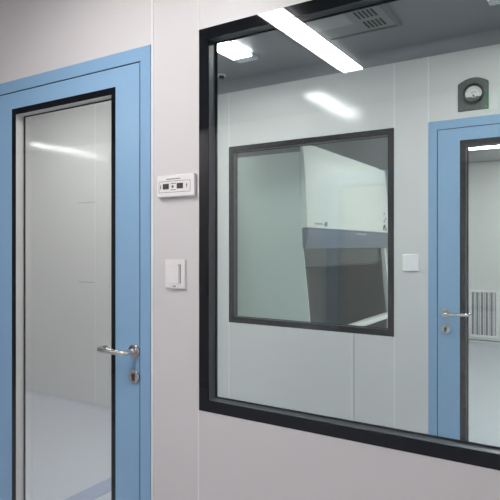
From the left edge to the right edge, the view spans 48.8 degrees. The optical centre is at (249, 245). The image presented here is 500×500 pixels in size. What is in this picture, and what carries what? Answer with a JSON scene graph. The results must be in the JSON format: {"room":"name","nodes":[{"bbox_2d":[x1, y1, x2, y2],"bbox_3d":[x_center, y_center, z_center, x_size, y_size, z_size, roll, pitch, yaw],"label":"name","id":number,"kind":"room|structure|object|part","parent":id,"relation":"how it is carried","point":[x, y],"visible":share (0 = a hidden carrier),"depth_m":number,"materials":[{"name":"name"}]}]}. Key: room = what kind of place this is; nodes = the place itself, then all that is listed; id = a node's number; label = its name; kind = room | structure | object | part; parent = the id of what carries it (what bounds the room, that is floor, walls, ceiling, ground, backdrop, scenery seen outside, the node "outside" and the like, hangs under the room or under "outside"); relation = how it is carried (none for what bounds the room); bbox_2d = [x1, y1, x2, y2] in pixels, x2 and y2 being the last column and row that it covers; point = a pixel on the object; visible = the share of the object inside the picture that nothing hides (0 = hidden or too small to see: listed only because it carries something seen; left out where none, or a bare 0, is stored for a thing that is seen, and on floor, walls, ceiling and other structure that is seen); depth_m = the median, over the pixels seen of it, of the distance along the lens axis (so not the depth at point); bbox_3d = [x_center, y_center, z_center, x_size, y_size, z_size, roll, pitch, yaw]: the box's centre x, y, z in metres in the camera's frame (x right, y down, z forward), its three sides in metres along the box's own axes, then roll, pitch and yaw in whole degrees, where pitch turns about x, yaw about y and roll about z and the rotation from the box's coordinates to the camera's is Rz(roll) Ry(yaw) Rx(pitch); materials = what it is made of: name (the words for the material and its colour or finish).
{"room":"clean room","nodes":[
{"label":"clean room","id":0,"kind":"room"},
{"bbox_2d":[0,0,499,499],"bbox_3d":[-1.209,0.020,2.574,11.200,2.800,0.050,0,0,32],"label":"wall","id":1,"kind":"structure","parent":0,"point":[240,459],"depth_m":1.91,"materials":[{"name":"white paint"}]},
{"bbox_2d":[0,45,150,499],"bbox_3d":[-0.786,0.344,2.266,1.000,2.152,0.125,0,0,32],"label":"door","id":2,"kind":"structure","parent":1,"relation":"in","point":[123,79],"depth_m":2.10,"materials":[{"name":"metal"}]},
{"bbox_3d":[-0.771,0.307,2.290,0.639,1.822,0.038,0,0,32],"label":"spacer frame","id":3,"kind":"part","parent":2,"relation":"part of","materials":[{"name":"black metal"}]},
{"bbox_3d":[-0.782,0.307,2.272,0.643,1.826,0.005,0,0,32],"label":"border frame","id":4,"kind":"part","parent":2,"relation":"part of","materials":[{"name":"metal"}]},
{"bbox_3d":[-0.759,0.307,2.308,0.643,1.826,0.005,0,0,32],"label":"border frame","id":5,"kind":"part","parent":2,"relation":"part of","materials":[{"name":"glass"}]},
{"bbox_3d":[-0.503,0.389,2.051,0.155,0.022,0.067,0,0,32],"label":"handle","id":6,"kind":"part","parent":2,"relation":"part of","materials":[{"name":"metal"}]},
{"bbox_2d":[64,477,110,499],"bbox_3d":[-0.780,1.419,3.361,0.140,0.002,1.640,0,0,32],"label":"trim","id":7,"kind":"structure","parent":1,"relation":"attached to","point":[93,492],"depth_m":3.17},
{"bbox_2d":[151,0,153,499],"bbox_3d":[-0.354,0.120,2.000,0.010,2.600,0.002,0,0,32],"label":"trim","id":8,"kind":"structure","parent":1,"relation":"attached to","point":[152,1],"depth_m":2.00,"materials":[{"name":"white metal"}]},
{"bbox_2d":[165,259,185,288],"bbox_3d":[-0.263,0.098,1.934,0.091,0.103,0.016,0,0,32],"label":"light switch","id":9,"kind":"object","parent":1,"relation":"attached to","point":[175,269],"visible":1,"depth_m":1.93,"materials":[{"name":"white plastic"}]},
{"bbox_2d":[157,173,195,197],"bbox_3d":[-0.258,-0.211,1.930,0.169,0.078,0.017,0,0,32],"label":"control panel","id":10,"kind":"object","parent":1,"relation":"attached to","point":[178,185],"visible":1,"depth_m":1.92,"materials":[{"name":"white plastic"}]},
{"bbox_2d":[198,410,198,499],"bbox_3d":[-0.177,0.991,1.888,0.005,0.858,0.001,0,0,32],"label":"trim","id":11,"kind":"structure","parent":1,"relation":"attached to","point":[198,410],"depth_m":1.89,"materials":[{"name":"grey metal"}]},
{"bbox_2d":[198,0,198,29],"bbox_3d":[-0.177,-0.960,1.888,0.005,0.440,0.001,0,0,32],"label":"trim","id":12,"kind":"structure","parent":1,"relation":"attached to","point":[198,0],"depth_m":1.89,"materials":[{"name":"white metal"}]},
{"bbox_2d":[199,0,499,470],"bbox_3d":[0.353,-0.089,1.579,1.220,1.302,0.046,0,0,32],"label":"window","id":13,"kind":"structure","parent":1,"relation":"in","point":[466,452],"depth_m":1.83,"materials":[{"name":"black metal"}]},
{"bbox_2d":[26,44,499,433],"bbox_3d":[-0.234,0.020,4.110,11.200,2.800,0.050,0,0,32],"label":"wall","id":14,"kind":"structure","parent":0,"point":[68,151],"depth_m":3.81,"materials":[{"name":"white paint"}]},
{"bbox_2d":[26,389,110,415],"bbox_3d":[-1.982,1.395,5.160,7.124,0.050,0.050,0,0,32],"label":"trim","id":15,"kind":"structure","parent":14,"relation":"attached to","point":[80,404],"depth_m":4.93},
{"bbox_2d":[228,322,228,397],"bbox_3d":[-0.154,0.963,4.029,0.008,0.814,0.001,0,0,32],"label":"trim","id":16,"kind":"structure","parent":14,"relation":"attached to","point":[228,322],"depth_m":4.03,"materials":[{"name":"white metal"}]},
{"bbox_2d":[228,93,228,146],"bbox_3d":[-0.154,-0.921,4.029,0.008,0.395,0.001,0,0,32],"label":"trim","id":17,"kind":"structure","parent":14,"relation":"attached to","point":[228,93],"depth_m":4.03,"materials":[{"name":"white metal"}]},
{"bbox_2d":[229,128,393,336],"bbox_3d":[0.376,-0.084,3.720,1.226,1.280,0.046,0,0,32],"label":"window","id":18,"kind":"structure","parent":14,"relation":"in","point":[389,132],"depth_m":3.73,"materials":[{"name":"black metal"}]},
{"bbox_2d":[351,333,352,420],"bbox_3d":[0.651,0.963,3.518,0.007,0.814,0.001,0,0,32],"label":"trim","id":19,"kind":"structure","parent":14,"relation":"attached to","point":[351,333],"depth_m":3.52,"materials":[{"name":"white metal"}]},
{"bbox_2d":[218,29,499,94],"bbox_3d":[1.868,-1.150,2.711,6.150,0.060,0.060,0,0,32],"label":"trim","id":20,"kind":"structure","parent":14,"relation":"attached to","point":[489,38],"depth_m":3.44,"materials":[{"name":"metal"}]},
{"bbox_2d":[394,337,394,427],"bbox_3d":[0.883,0.988,3.371,0.008,0.864,0.001,0,0,32],"label":"trim","id":21,"kind":"structure","parent":14,"relation":"attached to","point":[394,337],"depth_m":3.37,"materials":[{"name":"white metal"}]},
{"bbox_2d":[394,63,394,127],"bbox_3d":[0.883,-0.921,3.371,0.008,0.395,0.001,0,0,32],"label":"trim","id":22,"kind":"structure","parent":14,"relation":"attached to","point":[394,63],"depth_m":3.37,"materials":[{"name":"white metal"}]},
{"bbox_2d":[403,254,418,270],"bbox_3d":[0.966,0.100,3.310,0.099,0.100,0.016,0,0,32],"label":"light switch","id":23,"kind":"object","parent":14,"relation":"attached to","point":[410,261],"visible":1,"depth_m":3.30,"materials":[{"name":"white plastic"}]},
{"bbox_2d":[428,57,428,121],"bbox_3d":[1.056,-0.925,3.261,0.007,0.387,0.001,0,0,32],"label":"trim","id":24,"kind":"structure","parent":14,"relation":"attached to","point":[428,57],"depth_m":3.26,"materials":[{"name":"white metal"}]},
{"bbox_2d":[428,114,499,440],"bbox_3d":[1.474,0.344,2.987,1.000,2.152,0.125,0,0,32],"label":"door","id":25,"kind":"structure","parent":14,"relation":"in","point":[449,141],"depth_m":3.19,"materials":[{"name":"metal"}]},
{"bbox_3d":[1.178,0.389,3.140,0.155,0.022,0.067,0,0,32],"label":"handle","id":26,"kind":"part","parent":25,"relation":"part of","materials":[{"name":"metal"}]},
{"bbox_3d":[1.478,0.307,2.993,0.643,1.826,0.005,0,0,32],"label":"border frame","id":27,"kind":"part","parent":25,"relation":"part of","materials":[{"name":"black metal"}]},
{"bbox_3d":[1.489,0.307,3.011,0.639,1.822,0.038,0,0,32],"label":"spacer frame","id":28,"kind":"part","parent":25,"relation":"part of","materials":[{"name":"black metal"}]},
{"bbox_3d":[1.501,0.307,3.029,0.643,1.826,0.005,0,0,32],"label":"border frame","id":29,"kind":"part","parent":25,"relation":"part of","materials":[{"name":"black metal"}]},
{"bbox_2d":[458,77,488,111],"bbox_3d":[1.259,-0.863,3.115,0.164,0.185,0.030,0,0,32],"label":"pressure gauge","id":30,"kind":"object","parent":14,"relation":"attached to","point":[473,93],"visible":1,"depth_m":3.11},
{"bbox_2d":[26,346,499,499],"bbox_3d":[-0.178,1.470,4.199,11.300,0.100,9.800,0,0,32],"label":"floor","id":31,"kind":"structure","parent":0,"point":[68,448],"depth_m":4.11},
{"bbox_2d":[238,145,387,327],"bbox_3d":[0.610,0.314,5.165,0.895,2.212,1.901,0,0,32],"label":"tall cabinet","id":32,"kind":"object","parent":31,"relation":"on","point":[313,220],"visible":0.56,"depth_m":4.46,"materials":[{"name":"white metal"}]},
{"bbox_3d":[0.099,0.300,4.378,0.875,2.040,0.010,0,0,32],"label":"panel","id":33,"kind":"part","parent":32,"relation":"part of","materials":[{"name":"white metal"}]},
{"bbox_2d":[339,283,346,286],"bbox_3d":[1.007,0.420,5.982,0.090,0.040,0.008,0,0,32],"label":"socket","id":34,"kind":"object","parent":32,"relation":"attached to","point":[340,284],"depth_m":5.98,"materials":[{"name":"grey plastic"}]},
{"bbox_3d":[0.890,0.168,4.986,0.012,0.015,1.811,0,0,32],"label":"sash handle","id":35,"kind":"part","parent":32,"relation":"part of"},
{"bbox_2d":[300,145,387,232],"bbox_3d":[0.915,-0.466,4.971,0.062,0.652,1.897,0,0,32],"label":"hood","id":36,"kind":"object","parent":32,"relation":"attached to","point":[342,194],"depth_m":4.71,"materials":[{"name":"white metal"}]},
{"bbox_2d":[218,0,499,83],"bbox_3d":[1.410,-1.220,1.989,6.150,0.080,1.770,0,0,32],"label":"ceiling","id":37,"kind":"structure","parent":0,"point":[423,21],"depth_m":3.13,"materials":[{"name":"grey paint"}]},
{"bbox_2d":[218,73,225,79],"bbox_3d":[-0.197,-1.166,3.796,0.064,0.028,0.064,0,0,32],"label":"ceiling sensor","id":38,"kind":"object","parent":37,"relation":"attached to","point":[221,76],"visible":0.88,"depth_m":3.78,"materials":[{"name":"white plastic"}]},
{"bbox_2d":[218,41,257,62],"bbox_3d":[-0.293,-1.171,3.019,0.138,0.018,1.065,0,0,32],"label":"recessed light","id":39,"kind":"object","parent":37,"relation":"in","point":[229,49],"visible":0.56,"depth_m":3.33,"materials":[{"name":"white plastic"}]},
{"bbox_2d":[275,4,401,47],"bbox_3d":[0.390,-1.171,2.820,0.597,0.018,0.600,0,0,32],"label":"ceiling vent","id":40,"kind":"object","parent":37,"relation":"in","point":[379,17],"visible":0.66,"depth_m":2.93,"materials":[{"name":"grey metal"}]},
{"bbox_3d":[0.304,-1.167,2.821,0.330,0.003,0.370,0,0,32],"label":"panel","id":41,"kind":"part","parent":40,"relation":"part of","materials":[{"name":"white plastic"}]},
{"bbox_2d":[487,0,499,5],"bbox_3d":[0.934,-1.171,2.182,0.138,0.018,1.065,0,0,32],"label":"recessed light","id":42,"kind":"object","parent":37,"relation":"in","point":[491,2],"visible":1,"depth_m":2.63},
{"bbox_2d":[238,137,499,169],"bbox_3d":[1.100,-1.220,6.213,11.200,0.080,4.930,0,0,32],"label":"ceiling","id":43,"kind":"structure","parent":0,"point":[372,152],"depth_m":6.95,"materials":[{"name":"grey paint"}]},
{"bbox_2d":[469,145,499,149],"bbox_3d":[3.075,-1.171,6.339,1.200,0.018,0.138,0,0,32],"label":"recessed light","id":44,"kind":"object","parent":43,"relation":"in","point":[497,146],"visible":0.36,"depth_m":6.51,"materials":[{"name":"white plastic"}]},
{"bbox_2d":[383,161,499,343],"bbox_3d":[2.434,0.120,8.315,11.200,2.600,0.050,0,0,32],"label":"wall","id":45,"kind":"structure","parent":0,"point":[484,177],"depth_m":7.75,"materials":[{"name":"white paint"}]},
{"bbox_2d":[469,290,497,338],"bbox_3d":[3.282,0.953,7.738,0.380,0.665,0.016,0,0,32],"label":"air vent","id":46,"kind":"object","parent":45,"relation":"in","point":[483,306],"visible":1,"depth_m":7.74,"materials":[{"name":"white metal"}]},
{"bbox_2d":[469,342,499,348],"bbox_3d":[2.405,1.390,8.269,11.200,0.060,0.060,0,0,32],"label":"trim","id":47,"kind":"structure","parent":45,"relation":"attached to","point":[471,344],"depth_m":7.72,"materials":[{"name":"white metal"}]},
{"bbox_2d":[469,339,499,341],"bbox_3d":[2.420,1.327,8.292,11.200,0.015,0.004,0,0,32],"label":"trim","id":48,"kind":"structure","parent":45,"relation":"attached to","point":[469,339],"depth_m":7.73,"materials":[{"name":"grey metal"}]}
]}

